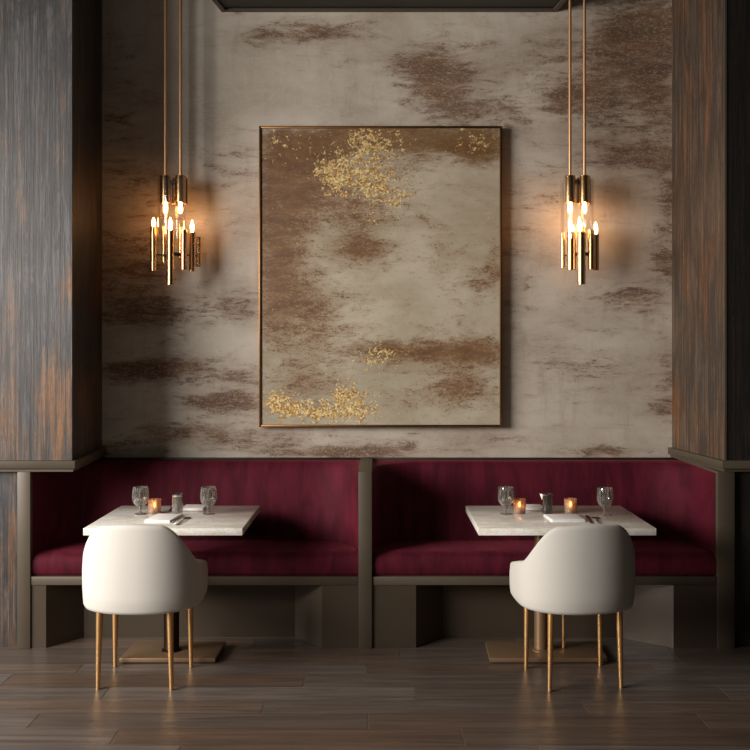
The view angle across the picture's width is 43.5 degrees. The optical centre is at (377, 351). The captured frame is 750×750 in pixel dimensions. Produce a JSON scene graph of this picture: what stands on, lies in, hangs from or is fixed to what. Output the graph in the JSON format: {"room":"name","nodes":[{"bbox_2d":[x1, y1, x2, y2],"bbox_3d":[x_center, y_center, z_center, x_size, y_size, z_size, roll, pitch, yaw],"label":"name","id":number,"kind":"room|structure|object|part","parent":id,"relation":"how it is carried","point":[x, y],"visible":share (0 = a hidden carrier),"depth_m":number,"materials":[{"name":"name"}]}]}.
{"room":"restaurant","nodes":[
{"label":"restaurant","id":0,"kind":"room"},
{"bbox_2d":[0,0,101,646],"bbox_3d":[-2.966,-0.450,5.760,2.468,4.250,0.880,0,0,0],"label":"pillar","id":1,"kind":"structure","parent":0,"point":[51,50],"depth_m":5.32,"materials":[{"name":"brown wood"}]},
{"bbox_2d":[17,472,33,648],"bbox_3d":[-2.001,1.175,5.679,0.074,1.000,0.742,0,0,0],"label":"trim","id":2,"kind":"structure","parent":1,"relation":"attached to","point":[24,479],"depth_m":5.31,"materials":[{"name":"brown wood"}]},
{"bbox_2d":[0,447,105,471],"bbox_3d":[-2.952,0.644,5.668,2.496,0.062,0.765,0,0,0],"label":"trim","id":3,"kind":"structure","parent":1,"relation":"on","point":[5,465],"depth_m":5.30,"materials":[{"name":"wood"}]},
{"bbox_2d":[0,637,749,749],"bbox_3d":[0.000,1.715,2.425,9.200,0.080,7.349,0,0,0],"label":"floor","id":4,"kind":"structure","parent":0,"point":[260,693],"depth_m":4.56,"materials":[{"name":"brown wood"}]},
{"bbox_2d":[82,524,207,690],"bbox_3d":[-1.202,1.259,4.826,0.607,0.832,0.498,0,0,2],"label":"dining chair","id":5,"kind":"object","parent":4,"relation":"on","point":[128,569],"visible":1,"depth_m":4.61,"materials":[{"name":"beige fabric"}]},
{"bbox_3d":[-1.383,1.482,4.670,0.036,0.385,0.035,0,0,2],"label":"leg","id":6,"kind":"part","parent":5,"relation":"part of","materials":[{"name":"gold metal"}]},
{"bbox_3d":[-1.397,1.482,5.001,0.035,0.385,0.035,0,0,2],"label":"leg","id":7,"kind":"part","parent":5,"relation":"part of","materials":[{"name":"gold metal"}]},
{"bbox_3d":[-1.203,1.067,4.803,0.607,0.447,0.451,0,0,2],"label":"backrest","id":8,"kind":"part","parent":5,"relation":"part of","materials":[{"name":"beige fabric"}]},
{"bbox_3d":[-1.031,1.482,4.660,0.036,0.385,0.035,0,0,2],"label":"leg","id":9,"kind":"part","parent":5,"relation":"part of","materials":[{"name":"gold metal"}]},
{"bbox_3d":[-0.997,1.482,4.989,0.035,0.385,0.035,0,0,2],"label":"leg","id":10,"kind":"part","parent":5,"relation":"part of","materials":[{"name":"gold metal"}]},
{"bbox_2d":[83,506,259,661],"bbox_3d":[-1.129,1.297,5.295,0.836,0.744,0.730,0,0,0],"label":"dining table","id":11,"kind":"object","parent":4,"relation":"on","point":[226,520],"visible":0.63,"depth_m":5.16,"materials":[{"name":"beige stone"}]},
{"bbox_2d":[132,490,148,514],"bbox_3d":[-1.354,0.847,5.361,0.095,0.155,0.095,0,0,0],"label":"goblet","id":12,"kind":"object","parent":11,"relation":"on","point":[138,513],"visible":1,"depth_m":5.36,"materials":[{"name":"clear glass"}]},
{"bbox_2d":[148,498,160,513],"bbox_3d":[-1.280,0.884,5.384,0.074,0.082,0.074,0,0,0],"label":"candle holder","id":13,"kind":"object","parent":11,"relation":"on","point":[154,504],"visible":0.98,"depth_m":5.35,"materials":[{"name":"orange glass"}]},
{"bbox_2d":[144,513,182,522],"bbox_3d":[-1.185,0.917,5.200,0.145,0.014,0.220,0,0,6],"label":"folded napkin","id":14,"kind":"object","parent":11,"relation":"on","point":[158,518],"visible":1,"depth_m":5.15,"materials":[{"name":"white fabric"}]},
{"bbox_3d":[-1.127,1.657,5.197,0.525,0.024,0.295,0,0,0],"label":"plate","id":15,"kind":"part","parent":11,"relation":"part of","materials":[{"name":"brown metal"}]},
{"bbox_2d":[172,492,182,514],"bbox_3d":[-1.138,0.862,5.334,0.062,0.125,0.062,0,0,0],"label":"glass shaker","id":16,"kind":"object","parent":11,"relation":"on","point":[177,495],"visible":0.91,"depth_m":5.32,"materials":[{"name":"grey"}]},
{"bbox_2d":[180,504,207,510],"bbox_3d":[-1.085,0.917,5.555,0.135,0.015,0.160,0,0,0],"label":"folded napkin","id":17,"kind":"object","parent":11,"relation":"on","point":[188,507],"visible":0.98,"depth_m":5.50,"materials":[{"name":"white fabric"}]},
{"bbox_2d":[200,486,216,514],"bbox_3d":[-0.967,0.847,5.361,0.095,0.155,0.095,0,0,0],"label":"goblet","id":18,"kind":"object","parent":11,"relation":"on","point":[206,513],"visible":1,"depth_m":5.35,"materials":[{"name":"clear glass"}]},
{"bbox_2d":[31,457,360,647],"bbox_3d":[-1.037,1.176,5.677,1.850,0.998,0.726,0,0,0],"label":"banquette","id":19,"kind":"object","parent":4,"relation":"on","point":[293,571],"visible":0.8,"depth_m":5.52,"materials":[{"name":"red fabric"}]},
{"bbox_3d":[-1.037,1.294,5.672,1.850,0.047,0.716,0,0,0],"label":"seat rail","id":20,"kind":"part","parent":19,"relation":"part of","materials":[{"name":"brown wood"}]},
{"bbox_2d":[31,540,357,575],"bbox_3d":[-1.037,1.205,5.545,1.850,0.130,0.446,0,0,0],"label":"seat cushion","id":21,"kind":"object","parent":19,"relation":"on","point":[52,557],"depth_m":5.34,"materials":[{"name":"red fabric"}]},
{"bbox_3d":[-1.037,1.496,5.675,1.850,0.357,0.710,0,0,0],"label":"panel","id":22,"kind":"part","parent":19,"relation":"part of","materials":[{"name":"brown wood"}]},
{"bbox_2d":[33,460,359,553],"bbox_3d":[-1.037,0.936,5.686,1.850,0.497,0.688,0,0,0],"label":"cushion","id":23,"kind":"object","parent":19,"relation":"on","point":[307,506],"depth_m":5.77,"materials":[{"name":"red fabric"}]},
{"bbox_2d":[358,457,372,648],"bbox_3d":[-0.072,1.175,5.675,0.076,0.999,0.741,0,0,0],"label":"divider","id":24,"kind":"object","parent":4,"relation":"on","point":[366,463],"visible":0.86,"depth_m":5.30,"materials":[{"name":"brown wood"}]},
{"bbox_2d":[372,457,716,647],"bbox_3d":[0.942,1.176,5.677,1.949,0.998,0.726,0,0,0],"label":"banquette","id":25,"kind":"object","parent":4,"relation":"on","point":[434,577],"visible":0.81,"depth_m":5.52,"materials":[{"name":"red fabric"}]},
{"bbox_2d":[372,460,714,553],"bbox_3d":[0.942,0.936,5.686,1.949,0.497,0.688,0,0,0],"label":"backrest","id":26,"kind":"object","parent":25,"relation":"on","point":[419,506],"depth_m":5.77,"materials":[{"name":"red fabric"}]},
{"bbox_3d":[0.942,1.294,5.672,1.949,0.047,0.716,0,0,0],"label":"seat rail","id":27,"kind":"part","parent":25,"relation":"part of","materials":[{"name":"brown wood"}]},
{"bbox_2d":[372,540,716,575],"bbox_3d":[0.942,1.205,5.545,1.949,0.130,0.446,0,0,0],"label":"seat cushion","id":28,"kind":"object","parent":25,"relation":"on","point":[389,557],"depth_m":5.34,"materials":[{"name":"red fabric"}]},
{"bbox_3d":[0.942,1.496,5.675,1.949,0.357,0.710,0,0,0],"label":"panel","id":29,"kind":"part","parent":25,"relation":"part of","materials":[{"name":"brown wood"}]},
{"bbox_2d":[466,506,655,661],"bbox_3d":[0.994,1.297,5.295,0.933,0.744,0.730,0,0,0],"label":"dining table","id":30,"kind":"object","parent":4,"relation":"on","point":[487,520],"visible":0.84,"depth_m":5.16,"materials":[{"name":"beige stone"}]},
{"bbox_2d":[498,487,513,514],"bbox_3d":[0.730,0.847,5.361,0.095,0.155,0.095,0,0,0],"label":"goblet","id":31,"kind":"object","parent":30,"relation":"on","point":[503,513],"visible":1,"depth_m":5.36,"materials":[{"name":"clear glass"}]},
{"bbox_2d":[513,498,525,513],"bbox_3d":[0.810,0.884,5.384,0.074,0.082,0.074,0,0,0],"label":"candle holder","id":32,"kind":"object","parent":30,"relation":"on","point":[519,504],"visible":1,"depth_m":5.36,"materials":[{"name":"orange glass"}]},
{"bbox_2d":[526,504,544,509],"bbox_3d":[0.920,0.917,5.570,0.110,0.014,0.150,0,0,0],"label":"folded napkin","id":33,"kind":"object","parent":30,"relation":"on","point":[528,506],"visible":0.68,"depth_m":5.51,"materials":[{"name":"white fabric"}]},
{"bbox_2d":[540,493,552,513],"bbox_3d":[0.971,0.868,5.384,0.064,0.114,0.063,0,0,-44],"label":"jug","id":34,"kind":"object","parent":30,"relation":"on","point":[542,495],"visible":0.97,"depth_m":5.37,"materials":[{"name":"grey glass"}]},
{"bbox_3d":[0.922,1.657,5.197,0.645,0.024,0.295,0,0,0],"label":"plate","id":35,"kind":"part","parent":30,"relation":"part of","materials":[{"name":"brown metal"}]},
{"bbox_3d":[1.030,1.304,5.220,0.017,0.682,0.017,0,0,0],"label":"support rod","id":36,"kind":"part","parent":30,"relation":"part of","materials":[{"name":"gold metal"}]},
{"bbox_2d":[543,514,584,521],"bbox_3d":[1.030,0.917,5.205,0.185,0.015,0.200,0,0,-3],"label":"folded napkin","id":37,"kind":"object","parent":30,"relation":"on","point":[552,517],"visible":1,"depth_m":5.17,"materials":[{"name":"white fabric"}]},
{"bbox_2d":[564,498,576,513],"bbox_3d":[1.106,0.884,5.401,0.074,0.082,0.074,0,0,0],"label":"candle holder","id":38,"kind":"object","parent":30,"relation":"on","point":[570,504],"visible":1,"depth_m":5.37,"materials":[{"name":"orange glass"}]},
{"bbox_2d":[585,515,593,523],"bbox_3d":[1.165,0.922,5.172,0.025,0.004,0.294,0,0,6],"label":"knife","id":39,"kind":"object","parent":30,"relation":"on","point":[586,516],"visible":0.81,"depth_m":5.17,"materials":[{"name":"metal"}]},
{"bbox_2d":[596,487,613,515],"bbox_3d":[1.287,0.847,5.328,0.095,0.155,0.095,0,0,0],"label":"goblet","id":40,"kind":"object","parent":30,"relation":"on","point":[602,514],"visible":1,"depth_m":5.33,"materials":[{"name":"clear glass"}]},
{"bbox_2d":[510,524,634,691],"bbox_3d":[1.008,1.259,4.826,0.607,0.832,0.498,0,0,-7],"label":"dining chair","id":41,"kind":"object","parent":4,"relation":"on","point":[576,569],"visible":1,"depth_m":4.61,"materials":[{"name":"beige fabric"}]},
{"bbox_3d":[0.788,1.482,4.968,0.035,0.385,0.035,0,0,-7],"label":"leg","id":42,"kind":"part","parent":41,"relation":"part of","materials":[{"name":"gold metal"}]},
{"bbox_3d":[0.855,1.482,4.644,0.036,0.385,0.035,0,0,-7],"label":"leg","id":43,"kind":"part","parent":41,"relation":"part of","materials":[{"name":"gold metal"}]},
{"bbox_3d":[1.012,1.067,4.803,0.607,0.447,0.451,0,0,-7],"label":"backrest","id":44,"kind":"part","parent":41,"relation":"part of","materials":[{"name":"beige fabric"}]},
{"bbox_3d":[1.185,1.482,5.019,0.035,0.385,0.035,0,0,-7],"label":"leg","id":45,"kind":"part","parent":41,"relation":"part of","materials":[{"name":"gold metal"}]},
{"bbox_3d":[1.204,1.482,4.689,0.036,0.385,0.035,0,0,-7],"label":"leg","id":46,"kind":"part","parent":41,"relation":"part of","materials":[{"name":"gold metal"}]},
{"bbox_2d":[102,0,671,459],"bbox_3d":[0.060,-0.450,6.150,3.780,4.250,0.200,0,0,0],"label":"wall","id":47,"kind":"structure","parent":0,"point":[587,368],"depth_m":6.05,"materials":[{"name":"paint"}]},
{"bbox_2d":[259,126,501,426],"bbox_3d":[0.016,-0.481,6.013,1.547,1.916,0.063,0,0,0],"label":"framed painting","id":48,"kind":"object","parent":47,"relation":"attached to","point":[380,247],"visible":1,"depth_m":5.99,"materials":[{"name":"paint"}]},
{"bbox_2d":[219,0,559,7],"bbox_3d":[0.075,-2.388,5.575,2.350,0.373,0.950,0,0,0],"label":"ceiling","id":49,"kind":"structure","parent":47,"relation":"attached to","point":[226,3],"depth_m":5.94,"materials":[{"name":"brown metal"}]},
{"bbox_2d":[212,0,566,11],"bbox_3d":[0.075,-2.206,5.575,2.410,0.038,0.954,0,0,0],"label":"trim","id":50,"kind":"structure","parent":47,"relation":"attached to","point":[218,3],"depth_m":6.02,"materials":[{"name":"brown metal"}]},
{"bbox_2d":[672,0,723,459],"bbox_3d":[2.028,-0.975,5.760,0.272,3.200,0.880,0,0,0],"label":"pillar","id":51,"kind":"structure","parent":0,"point":[697,25],"depth_m":5.65,"materials":[{"name":"brown wood"}]},
{"bbox_2d":[724,0,726,459],"bbox_3d":[1.967,-0.975,5.322,0.014,3.200,0.016,0,0,0],"label":"trim","id":52,"kind":"structure","parent":51,"relation":"attached to","point":[725,1],"depth_m":5.31,"materials":[{"name":"brown wood"}]},
{"bbox_2d":[727,0,749,646],"bbox_3d":[3.088,-0.450,5.760,2.224,4.250,0.881,0,0,0],"label":"wall","id":53,"kind":"structure","parent":0,"point":[738,11],"depth_m":5.32,"materials":[{"name":"brown wood"}]},
{"bbox_2d":[678,459,734,648],"bbox_3d":[1.967,1.175,5.679,0.096,1.000,0.742,0,0,0],"label":"trim","id":54,"kind":"structure","parent":53,"relation":"attached to","point":[724,481],"depth_m":5.31,"materials":[{"name":"brown wood"}]},
{"bbox_2d":[668,447,749,471],"bbox_3d":[3.032,0.644,5.668,2.336,0.062,0.765,0,0,0],"label":"trim","id":55,"kind":"structure","parent":53,"relation":"on","point":[707,461],"depth_m":5.43,"materials":[{"name":"wood"}]},
{"bbox_3d":[0.000,-2.625,4.650,9.200,0.100,3.300,0,0,0],"label":"ceiling","id":56,"kind":"structure","parent":0,"visible":0},
{"bbox_2d":[150,0,200,284],"bbox_3d":[-1.263,-1.494,5.850,0.304,2.160,0.180,0,0,0],"label":"pendant lamp","id":57,"kind":"object","parent":56,"relation":"hanging from","point":[179,184],"visible":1,"depth_m":5.84,"materials":[{"name":"gold metal"}]},
{"bbox_3d":[-1.323,-0.901,5.850,0.027,0.080,0.027,0,0,0],"label":"bulb","id":58,"kind":"part","parent":57,"relation":"part of","materials":[{"name":"white glass"}]},
{"bbox_3d":[-1.323,-1.828,5.850,0.019,1.491,0.019,0,0,0],"label":"suspension rod","id":59,"kind":"part","parent":57,"relation":"part of","materials":[{"name":"gold metal"}]},
{"bbox_3d":[-1.279,-0.774,5.790,0.025,0.115,0.025,0,0,0],"label":"bulb","id":60,"kind":"part","parent":57,"relation":"part of","materials":[{"name":"white glass"}]},
{"bbox_3d":[-1.260,-0.604,5.850,0.270,0.008,0.123,0,0,0],"label":"clamp arm","id":61,"kind":"part","parent":57,"relation":"part of","materials":[{"name":"brown metal"}]},
{"bbox_3d":[-1.229,-0.901,5.850,0.027,0.080,0.027,0,0,0],"label":"bulb","id":62,"kind":"part","parent":57,"relation":"part of","materials":[{"name":"white glass"}]},
{"bbox_3d":[-1.229,-1.828,5.850,0.019,1.491,0.019,0,0,0],"label":"suspension rod","id":63,"kind":"part","parent":57,"relation":"part of","materials":[{"name":"gold metal"}]},
{"bbox_3d":[-1.161,-0.772,5.870,0.025,0.110,0.025,0,0,0],"label":"bulb","id":64,"kind":"part","parent":57,"relation":"part of","materials":[{"name":"white glass"}]},
{"bbox_2d":[561,0,598,284],"bbox_3d":[1.243,-1.496,5.848,0.217,2.157,0.208,0,0,31],"label":"pendant lamp","id":65,"kind":"object","parent":56,"relation":"hanging from","point":[576,190],"visible":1,"depth_m":5.84,"materials":[{"name":"gold metal"}]},
{"bbox_3d":[1.195,-0.901,5.850,0.027,0.080,0.027,0,0,0],"label":"bulb","id":66,"kind":"part","parent":65,"relation":"part of","materials":[{"name":"white glass"}]},
{"bbox_3d":[1.195,-1.828,5.850,0.019,1.491,0.019,0,0,0],"label":"suspension rod","id":67,"kind":"part","parent":65,"relation":"part of","materials":[{"name":"gold metal"}]},
{"bbox_3d":[1.242,-0.773,5.795,0.025,0.125,0.025,0,0,0],"label":"bulb","id":68,"kind":"part","parent":65,"relation":"part of","materials":[{"name":"white glass"}]},
{"bbox_3d":[1.285,-0.901,5.850,0.027,0.080,0.027,0,0,0],"label":"bulb","id":69,"kind":"part","parent":65,"relation":"part of","materials":[{"name":"white glass"}]},
{"bbox_3d":[1.285,-1.828,5.850,0.019,1.491,0.019,0,0,0],"label":"suspension rod","id":70,"kind":"part","parent":65,"relation":"part of","materials":[{"name":"gold metal"}]},
{"bbox_3d":[1.360,-0.759,5.870,0.025,0.110,0.025,0,0,0],"label":"bulb","id":71,"kind":"part","parent":65,"relation":"part of","materials":[{"name":"white glass"}]}
]}

